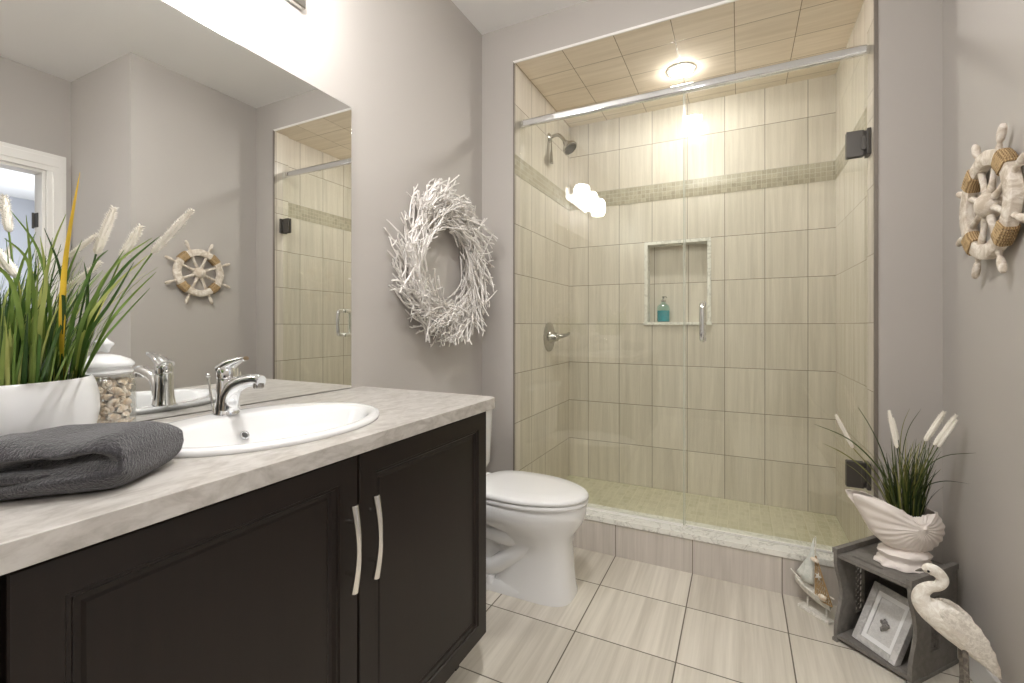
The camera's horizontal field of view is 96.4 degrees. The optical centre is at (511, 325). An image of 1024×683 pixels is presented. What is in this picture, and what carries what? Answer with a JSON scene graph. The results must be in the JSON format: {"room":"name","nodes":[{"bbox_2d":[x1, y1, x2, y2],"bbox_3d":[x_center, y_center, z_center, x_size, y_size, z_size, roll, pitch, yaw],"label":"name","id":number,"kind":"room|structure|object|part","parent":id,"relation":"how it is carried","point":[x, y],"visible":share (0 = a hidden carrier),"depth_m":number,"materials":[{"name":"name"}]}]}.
{"room":"bathroom","nodes":[
{"label":"bathroom","id":0,"kind":"room"},
{"bbox_2d":[139,0,481,421],"bbox_3d":[-0.996,-0.245,0.953,0.110,2.689,3.523,0,0,26],"label":"wall","id":1,"kind":"structure","parent":0,"point":[409,72],"depth_m":1.85,"materials":[{"name":"grey paint"}]},
{"bbox_2d":[0,0,351,421],"bbox_3d":[-0.885,-0.282,1.045,0.006,1.014,1.366,0,0,26],"label":"wall mirror","id":2,"kind":"object","parent":1,"relation":"attached to","point":[160,114],"visible":0.91,"depth_m":1.15,"materials":[{"name":"silver mirror"}]},
{"bbox_2d":[287,0,305,10],"bbox_3d":[-0.765,-1.094,1.094,0.179,0.198,0.760,0,0,26],"label":"vanity light","id":3,"kind":"object","parent":1,"relation":"attached to","point":[300,4],"visible":1,"depth_m":1.45,"materials":[{"name":"silver metal"}]},
{"bbox_2d":[383,175,497,346],"bbox_3d":[-0.273,-0.293,2.094,0.163,0.787,0.785,0,0,26],"label":"twig wreath","id":4,"kind":"object","parent":1,"relation":"attached to","point":[416,248],"visible":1,"depth_m":2.04,"materials":[{"name":"white wood"}]},
{"bbox_2d":[451,0,587,34],"bbox_3d":[0.222,-1.640,0.293,2.860,0.100,3.623,0,0,26],"label":"ceiling","id":5,"kind":"structure","parent":0,"point":[487,16],"depth_m":2.31,"materials":[{"name":"white paint"}]},
{"bbox_2d":[515,65,569,478],"bbox_3d":[0.183,-0.194,2.889,0.110,2.586,0.992,0,0,26],"label":"wall","id":6,"kind":"structure","parent":0,"point":[546,223],"depth_m":2.74,"materials":[{"name":"tile"}]},
{"bbox_2d":[515,154,569,210],"bbox_3d":[0.209,-0.856,2.817,0.002,0.106,0.879,0,0,26],"label":"trim","id":7,"kind":"structure","parent":6,"relation":"attached to","point":[523,169],"depth_m":2.73,"materials":[{"name":"beige tile"}]},
{"bbox_2d":[543,322,569,351],"bbox_3d":[0.283,0.072,2.859,0.097,0.184,0.219,0,0,26],"label":"shower valve","id":8,"kind":"object","parent":6,"relation":"attached to","point":[550,337],"visible":1,"depth_m":2.83,"materials":[{"name":"silver metal"}]},
{"bbox_3d":[0.317,0.068,2.877,0.159,0.053,0.051,0,0,-38],"label":"lever","id":9,"kind":"part","parent":8,"relation":"part of","materials":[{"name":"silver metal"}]},
{"bbox_2d":[547,133,576,163],"bbox_3d":[0.302,-1.105,2.800,0.194,0.196,0.094,0,0,32],"label":"shower","id":10,"kind":"object","parent":6,"relation":"attached to","point":[569,147],"visible":1,"depth_m":2.79,"materials":[{"name":"silver metal"}]},
{"bbox_3d":[0.246,-1.083,2.844,0.019,0.151,0.038,0,0,26],"label":"diverter lever","id":11,"kind":"part","parent":10,"relation":"part of","materials":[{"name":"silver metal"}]},
{"bbox_3d":[0.283,-1.150,2.825,0.124,0.077,0.024,0,0,39],"label":"arm","id":12,"kind":"part","parent":10,"relation":"part of","materials":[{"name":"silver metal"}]},
{"bbox_2d":[515,0,863,127],"bbox_3d":[0.898,-1.437,2.473,1.542,0.100,0.882,0,0,26],"label":"ceiling","id":13,"kind":"structure","parent":0,"point":[740,35],"depth_m":2.34,"materials":[{"name":"tile"}]},
{"bbox_2d":[667,62,695,77],"bbox_3d":[0.917,-1.375,2.486,0.148,0.025,0.148,0,0,26],"label":"recessed light","id":14,"kind":"object","parent":13,"relation":"in","point":[683,69],"visible":1,"depth_m":2.46,"materials":[{"name":"white paint"}]},
{"bbox_2d":[570,74,835,515],"bbox_3d":[1.119,-0.194,2.917,1.542,2.586,0.110,0,0,26],"label":"wall","id":15,"kind":"structure","parent":0,"point":[760,382],"depth_m":2.79,"materials":[{"name":"tile"}]},
{"bbox_2d":[644,237,710,321],"bbox_3d":[1.060,-0.280,2.932,0.398,0.521,0.096,0,0,26],"label":"niche","id":16,"kind":"object","parent":15,"relation":"attached to","point":[647,245],"visible":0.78,"depth_m":2.94,"materials":[{"name":"stone"}]},
{"bbox_2d":[643,322,711,324],"bbox_3d":[1.058,-0.012,2.929,0.408,0.018,0.104,0,0,26],"label":"sill","id":17,"kind":"structure","parent":15,"relation":"attached to","point":[644,323],"depth_m":2.89,"materials":[{"name":"stone"}]},
{"bbox_2d":[657,296,669,321],"bbox_3d":[0.980,-0.105,2.964,0.080,0.166,0.080,0,0,26],"label":"soap bottle","id":18,"kind":"object","parent":17,"relation":"on","point":[662,315],"visible":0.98,"depth_m":2.93,"materials":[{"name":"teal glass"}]},
{"bbox_2d":[570,161,834,210],"bbox_3d":[1.094,-0.856,2.867,1.542,0.106,0.002,0,0,26],"label":"trim","id":19,"kind":"structure","parent":15,"relation":"attached to","point":[823,171],"depth_m":2.81,"materials":[{"name":"beige tile"}]},
{"bbox_2d":[566,475,848,546],"bbox_3d":[0.925,1.099,2.526,1.542,0.100,0.763,0,0,26],"label":"floor","id":20,"kind":"structure","parent":0,"point":[800,525],"depth_m":2.58,"materials":[{"name":"tile"}]},
{"bbox_2d":[446,547,973,682],"bbox_3d":[0.222,1.149,0.293,2.860,0.100,3.623,0,0,26],"label":"floor","id":21,"kind":"structure","parent":0,"point":[627,620],"depth_m":1.62,"materials":[{"name":"tile"}]},
{"bbox_2d":[0,411,485,682],"bbox_3d":[-0.619,0.680,0.922,0.592,0.838,1.383,0,0,26],"label":"vanity cabinet","id":22,"kind":"object","parent":21,"relation":"on","point":[369,566],"visible":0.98,"depth_m":0.81,"materials":[{"name":"brown wood"}]},
{"bbox_3d":[-0.439,0.612,0.723,0.020,0.688,0.505,0,0,26],"label":"door","id":23,"kind":"part","parent":22,"relation":"part of","materials":[{"name":"brown wood"}]},
{"bbox_2d":[0,386,494,575],"bbox_3d":[-0.622,0.243,0.937,0.575,0.033,1.447,0,0,26],"label":"countertop","id":24,"kind":"structure","parent":22,"relation":"on","point":[33,530],"depth_m":0.69,"materials":[{"name":"laminate"}]},
{"bbox_2d":[0,421,183,500],"bbox_3d":[-0.657,0.186,0.627,0.327,0.082,0.149,0,0,-30],"label":"folded towel","id":25,"kind":"object","parent":24,"relation":"on","point":[76,458],"visible":1,"depth_m":0.61,"materials":[{"name":"grey fabric"}]},
{"bbox_2d":[0,173,194,435],"bbox_3d":[-0.781,-0.004,0.731,0.422,0.462,0.392,0,0,9],"label":"potted grass","id":26,"kind":"object","parent":24,"relation":"on","point":[38,391],"depth_m":0.72,"materials":[{"name":"green plant"}]},
{"bbox_2d":[0,372,99,435],"bbox_3d":[-0.848,0.158,0.742,0.269,0.138,0.269,0,0,26],"label":"bowl","id":27,"kind":"object","parent":26,"relation":"attached to","point":[30,402],"depth_m":0.71,"materials":[{"name":"white ceramic"}]},
{"bbox_2d":[69,337,135,421],"bbox_3d":[-0.835,0.125,0.936,0.105,0.204,0.104,0,0,26],"label":"glass jar","id":28,"kind":"object","parent":24,"relation":"on","point":[101,364],"visible":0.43,"depth_m":0.92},
{"bbox_2d":[95,377,103,386],"bbox_3d":[-0.845,0.117,0.933,0.029,0.024,0.021,0,0,6],"label":"seashell","id":29,"kind":"object","parent":28,"relation":"in","point":[99,380],"visible":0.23,"depth_m":0.93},
{"bbox_2d":[97,415,105,422],"bbox_3d":[-0.820,0.186,0.907,0.018,0.022,0.025,0,0,4],"label":"seashell","id":30,"kind":"object","parent":28,"relation":"in","point":[100,418],"visible":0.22,"depth_m":0.91,"materials":[{"name":"beige stone"}]},
{"bbox_3d":[-0.835,0.078,0.936,0.101,0.040,0.101,0,0,26],"label":"lid","id":31,"kind":"part","parent":28,"relation":"part of","materials":[{"name":"white ceramic"}]},
{"bbox_2d":[98,387,106,396],"bbox_3d":[-0.819,0.132,0.907,0.020,0.023,0.029,0,0,-22],"label":"seashell","id":32,"kind":"object","parent":28,"relation":"in","point":[102,391],"visible":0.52,"depth_m":0.91,"materials":[{"name":"beige stone"}]},
{"bbox_3d":[-0.834,0.038,0.937,0.028,0.056,0.052,0,0,26],"label":"starfish knob","id":33,"kind":"part","parent":28,"relation":"part of","materials":[{"name":"white ceramic"}]},
{"bbox_2d":[100,393,112,400],"bbox_3d":[-0.807,0.143,0.910,0.026,0.015,0.010,0,0,-32],"label":"seashell","id":34,"kind":"object","parent":28,"relation":"in","point":[107,396],"visible":0.95,"depth_m":0.91,"materials":[{"name":"beige stone"}]},
{"bbox_2d":[99,405,114,415],"bbox_3d":[-0.810,0.171,0.913,0.019,0.020,0.026,0,0,-2],"label":"seashell","id":35,"kind":"object","parent":28,"relation":"in","point":[104,411],"visible":0.98,"depth_m":0.91,"materials":[{"name":"beige stone"}]},
{"bbox_2d":[101,380,116,389],"bbox_3d":[-0.808,0.118,0.916,0.020,0.021,0.028,0,0,-10],"label":"seashell","id":36,"kind":"object","parent":28,"relation":"in","point":[105,384],"visible":1,"depth_m":0.91,"materials":[{"name":"beige stone"}]},
{"bbox_2d":[106,413,121,420],"bbox_3d":[-0.799,0.184,0.920,0.007,0.016,0.028,0,0,16],"label":"seashell","id":37,"kind":"object","parent":28,"relation":"in","point":[114,416],"visible":1,"depth_m":0.92,"materials":[{"name":"beige stone"}]},
{"bbox_2d":[106,398,121,407],"bbox_3d":[-0.805,0.158,0.923,0.030,0.021,0.022,0,0,38],"label":"seashell","id":38,"kind":"object","parent":28,"relation":"in","point":[111,402],"visible":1,"depth_m":0.92,"materials":[{"name":"beige stone"}]},
{"bbox_2d":[107,387,123,393],"bbox_3d":[-0.799,0.130,0.922,0.009,0.016,0.028,0,0,39],"label":"seashell","id":39,"kind":"object","parent":28,"relation":"in","point":[114,390],"visible":1,"depth_m":0.92,"materials":[{"name":"beige stone"}]},
{"bbox_2d":[113,392,127,399],"bbox_3d":[-0.802,0.144,0.938,0.021,0.020,0.028,0,0,-29],"label":"seashell","id":40,"kind":"object","parent":28,"relation":"in","point":[122,395],"visible":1,"depth_m":0.93,"materials":[{"name":"beige stone"}]},
{"bbox_2d":[114,418,127,422],"bbox_3d":[-0.796,0.197,0.932,0.006,0.017,0.029,0,0,13],"label":"seashell","id":41,"kind":"object","parent":28,"relation":"in","point":[119,419],"visible":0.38,"depth_m":0.93,"materials":[{"name":"beige stone"}]},
{"bbox_2d":[116,404,126,412],"bbox_3d":[-0.796,0.170,0.934,0.007,0.018,0.030,0,0,-11],"label":"seashell","id":42,"kind":"object","parent":28,"relation":"in","point":[122,408],"visible":1,"depth_m":0.93,"materials":[{"name":"beige stone"}]},
{"bbox_2d":[118,379,127,385],"bbox_3d":[-0.796,0.116,0.937,0.009,0.016,0.028,0,0,-13],"label":"seashell","id":43,"kind":"object","parent":28,"relation":"in","point":[124,382],"visible":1,"depth_m":0.93,"materials":[{"name":"beige stone"}]},
{"bbox_2d":[122,411,129,417],"bbox_3d":[-0.798,0.183,0.946,0.009,0.015,0.027,0,0,-20],"label":"seashell","id":44,"kind":"object","parent":28,"relation":"in","point":[125,413],"visible":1,"depth_m":0.94,"materials":[{"name":"beige stone"}]},
{"bbox_2d":[119,407,132,417],"bbox_3d":[-0.819,0.187,0.963,0.028,0.026,0.022,0,0,-21],"label":"seashell","id":45,"kind":"object","parent":28,"relation":"in","point":[130,409],"visible":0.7,"depth_m":0.97,"materials":[{"name":"beige stone"}]},
{"bbox_2d":[120,398,131,404],"bbox_3d":[-0.799,0.157,0.947,0.010,0.016,0.030,0,0,10],"label":"seashell","id":46,"kind":"object","parent":28,"relation":"in","point":[127,401],"visible":1,"depth_m":0.95,"materials":[{"name":"beige stone"}]},
{"bbox_2d":[118,377,133,384],"bbox_3d":[-0.812,0.119,0.963,0.026,0.022,0.022,0,0,21],"label":"seashell","id":47,"kind":"object","parent":28,"relation":"in","point":[127,379],"visible":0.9,"depth_m":0.96,"materials":[{"name":"beige"}]},
{"bbox_2d":[120,384,133,394],"bbox_3d":[-0.806,0.134,0.947,0.029,0.025,0.022,0,0,0],"label":"seashell","id":48,"kind":"object","parent":28,"relation":"in","point":[125,387],"visible":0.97,"depth_m":0.94,"materials":[{"name":"beige stone"}]},
{"bbox_2d":[123,416,135,421],"bbox_3d":[-0.808,0.199,0.954,0.032,0.024,0.022,0,0,-12],"label":"seashell","id":49,"kind":"object","parent":28,"relation":"in","point":[128,417],"visible":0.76,"depth_m":0.96,"materials":[{"name":"beige stone"}]},
{"bbox_2d":[206,356,265,415],"bbox_3d":[-0.658,0.144,1.097,0.185,0.142,0.056,0,0,26],"label":"faucet","id":50,"kind":"object","parent":24,"relation":"on","point":[230,386],"visible":1,"depth_m":1.09,"materials":[{"name":"silver metal"}]},
{"bbox_3d":[-0.739,0.166,1.122,0.020,0.097,0.011,0,0,-10],"label":"lift rod","id":51,"kind":"part","parent":50,"relation":"part of","materials":[{"name":"silver metal"}]},
{"bbox_3d":[-0.671,0.101,1.103,0.096,0.056,0.043,0,0,26],"label":"lever","id":52,"kind":"part","parent":50,"relation":"part of","materials":[{"name":"silver metal"}]},
{"bbox_2d":[168,402,379,457],"bbox_3d":[-0.545,0.278,1.035,0.418,0.130,0.532,0,0,26],"label":"sink basin","id":53,"kind":"object","parent":24,"relation":"in","point":[261,428],"visible":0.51,"depth_m":1.10,"materials":[{"name":"white ceramic"}]},
{"bbox_3d":[-0.315,0.444,0.911,0.038,0.175,0.016,0,0,26],"label":"handle","id":54,"kind":"part","parent":22,"relation":"part of","materials":[{"name":"silver metal"}]},
{"bbox_3d":[-0.288,0.444,0.966,0.038,0.175,0.016,0,0,26],"label":"handle","id":55,"kind":"part","parent":22,"relation":"part of","materials":[{"name":"silver metal"}]},
{"bbox_3d":[-0.207,0.612,1.192,0.020,0.688,0.532,0,0,26],"label":"door","id":56,"kind":"part","parent":22,"relation":"part of","materials":[{"name":"brown wood"}]},
{"bbox_2d":[486,409,588,606],"bbox_3d":[-0.015,0.739,1.986,0.710,0.728,0.486,0,0,26],"label":"toilet","id":57,"kind":"object","parent":21,"relation":"on","point":[533,520],"visible":0.69,"depth_m":1.82,"materials":[{"name":"white ceramic"}]},
{"bbox_3d":[-0.255,0.559,2.104,0.160,0.301,0.464,0,0,26],"label":"tank","id":58,"kind":"part","parent":57,"relation":"part of","materials":[{"name":"white ceramic"}]},
{"bbox_3d":[0.083,0.710,1.937,0.486,0.018,0.346,0,0,26],"label":"seat","id":59,"kind":"part","parent":57,"relation":"part of","materials":[{"name":"white ceramic"}]},
{"bbox_3d":[0.079,0.686,1.939,0.497,0.026,0.348,0,0,26],"label":"lid","id":60,"kind":"part","parent":57,"relation":"part of","materials":[{"name":"white ceramic"}]},
{"bbox_2d":[573,519,860,608],"bbox_3d":[0.724,1.024,2.139,1.526,0.150,0.130,0,0,26],"label":"curb","id":61,"kind":"object","parent":21,"relation":"on","point":[739,566],"visible":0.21,"depth_m":2.01,"materials":[{"name":"tile"}]},
{"bbox_2d":[584,503,860,572],"bbox_3d":[0.724,0.936,2.140,1.526,0.026,0.144,0,0,26],"label":"cap","id":62,"kind":"object","parent":61,"relation":"on","point":[733,541],"visible":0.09,"depth_m":2.02,"materials":[{"name":"stone"}]},
{"bbox_2d":[586,93,683,525],"bbox_3d":[0.417,-0.072,2.293,0.838,1.989,0.018,0,0,26],"label":"screen","id":63,"kind":"object","parent":62,"relation":"on","point":[588,507],"visible":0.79,"depth_m":2.10,"materials":[{"name":"clear glass"}]},
{"bbox_2d":[790,537,834,624],"bbox_3d":[1.144,0.952,1.756,0.045,0.295,0.183,0,0,-18],"label":"model sailboat","id":64,"kind":"object","parent":21,"relation":"on","point":[806,569],"visible":0.98,"depth_m":1.74,"materials":[{"name":"white wood"}]},
{"bbox_2d":[832,535,958,682],"bbox_3d":[1.287,0.937,1.546,0.265,0.324,0.234,0,0,-23],"label":"wooden crate","id":65,"kind":"object","parent":21,"relation":"on","point":[928,654],"visible":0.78,"depth_m":1.49,"materials":[{"name":"grey paint"}]},
{"bbox_3d":[1.244,1.093,1.645,0.265,0.012,0.017,0,0,-23],"label":"edge rail","id":66,"kind":"part","parent":65,"relation":"part of","materials":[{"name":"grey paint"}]},
{"bbox_3d":[1.244,0.784,1.645,0.265,0.018,0.017,0,0,-23],"label":"edge rail","id":67,"kind":"part","parent":65,"relation":"part of","materials":[{"name":"grey paint"}]},
{"bbox_3d":[1.245,0.938,1.646,0.258,0.322,0.011,0,0,-23],"label":"panel","id":68,"kind":"part","parent":65,"relation":"part of","materials":[{"name":"grey paint"}]},
{"bbox_2d":[852,581,912,665],"bbox_3d":[1.248,0.990,1.526,0.119,0.190,0.145,0,0,-12],"label":"picture frame","id":69,"kind":"object","parent":65,"relation":"in","point":[884,625],"visible":0.93,"depth_m":1.52,"materials":[{"name":"grey wood"}]},
{"bbox_2d":[815,409,969,573],"bbox_3d":[1.202,0.531,1.517,0.484,0.528,0.170,0,0,3],"label":"planter","id":70,"kind":"object","parent":65,"relation":"on","point":[907,529],"visible":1,"depth_m":1.50,"materials":[{"name":"white ceramic"}]},
{"bbox_3d":[1.330,0.938,1.446,0.258,0.322,0.011,0,0,-23],"label":"panel","id":71,"kind":"part","parent":65,"relation":"part of","materials":[{"name":"grey paint"}]},
{"bbox_3d":[1.329,0.784,1.446,0.265,0.018,0.017,0,0,-23],"label":"edge rail","id":72,"kind":"part","parent":65,"relation":"part of","materials":[{"name":"grey paint"}]},
{"bbox_3d":[1.329,1.093,1.446,0.265,0.012,0.017,0,0,-23],"label":"edge rail","id":73,"kind":"part","parent":65,"relation":"part of","materials":[{"name":"grey paint"}]},
{"bbox_2d":[911,563,1001,682],"bbox_3d":[1.206,0.879,1.248,0.182,0.437,0.069,0,0,30],"label":"figurine","id":74,"kind":"object","parent":21,"relation":"on","point":[946,617],"visible":1,"depth_m":1.24,"materials":[{"name":"white ceramic"}]},
{"bbox_3d":[1.228,0.957,1.254,0.018,0.261,0.018,0,0,4],"label":"leg","id":75,"kind":"part","parent":74,"relation":"part of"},
{"bbox_3d":[1.216,0.957,1.229,0.018,0.261,0.018,0,0,4],"label":"leg","id":76,"kind":"part","parent":74,"relation":"part of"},
{"bbox_2d":[482,0,942,563],"bbox_3d":[0.720,-0.245,2.130,2.140,2.689,0.110,0,0,26],"label":"wall","id":77,"kind":"structure","parent":0,"point":[910,32],"depth_m":1.72,"materials":[{"name":"grey paint"}]},
{"bbox_2d":[513,0,737,62],"bbox_3d":[0.697,-1.391,2.080,1.540,0.012,0.007,0,0,26],"label":"trim","id":78,"kind":"structure","parent":77,"relation":"attached to","point":[725,1],"depth_m":2.15,"materials":[{"name":"white paint"}]},
{"bbox_2d":[519,44,869,127],"bbox_3d":[0.725,-1.088,2.141,1.524,0.042,0.028,0,0,26],"label":"header rail","id":79,"kind":"object","parent":77,"relation":"attached to","point":[861,50],"visible":1,"depth_m":2.05,"materials":[{"name":"silver metal"}]},
{"bbox_2d":[513,0,877,497],"bbox_3d":[0.698,-0.234,2.079,1.542,2.314,0.008,0,0,26],"label":"trim","id":80,"kind":"structure","parent":77,"relation":"attached to","point":[875,1],"depth_m":1.74,"materials":[{"name":"grey metal"}]},
{"bbox_2d":[686,127,870,552],"bbox_3d":[1.101,-0.071,1.954,0.684,1.984,0.127,0,0,26],"label":"shower door","id":81,"kind":"structure","parent":77,"relation":"attached to","point":[857,143],"depth_m":1.82,"materials":[{"name":"clear glass"}]},
{"bbox_3d":[0.864,-0.017,2.072,0.028,0.186,0.127,0,0,26],"label":"pull handle","id":82,"kind":"part","parent":81,"relation":"part of","materials":[{"name":"silver metal"}]},
{"bbox_2d":[836,0,873,541],"bbox_3d":[1.655,-0.194,2.159,0.126,2.586,0.992,0,0,26],"label":"wall","id":83,"kind":"structure","parent":0,"point":[851,74],"depth_m":2.09,"materials":[{"name":"tile"}]},
{"bbox_2d":[835,107,866,179],"bbox_3d":[1.615,-0.856,2.184,0.002,0.106,0.763,0,0,26],"label":"trim","id":84,"kind":"structure","parent":83,"relation":"attached to","point":[840,162],"depth_m":2.30,"materials":[{"name":"beige tile"}]},
{"bbox_2d":[943,0,1023,682],"bbox_3d":[1.458,-0.245,1.332,0.110,2.689,0.663,0,0,26],"label":"wall","id":85,"kind":"structure","parent":0,"point":[983,40],"depth_m":1.38,"materials":[{"name":"grey paint"}]},
{"bbox_2d":[957,647,1000,682],"bbox_3d":[1.375,1.049,1.304,0.014,0.100,0.787,0,0,26],"label":"baseboard","id":86,"kind":"structure","parent":85,"relation":"attached to","point":[978,672],"depth_m":1.37,"materials":[{"name":"white paint"}]},
{"bbox_2d":[956,123,1023,278],"bbox_3d":[1.350,-0.341,1.298,0.057,0.403,0.402,0,0,30],"label":"wheel","id":87,"kind":"object","parent":85,"relation":"attached to","point":[1005,163],"visible":1,"depth_m":1.27,"materials":[{"name":"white wood"}]}
]}

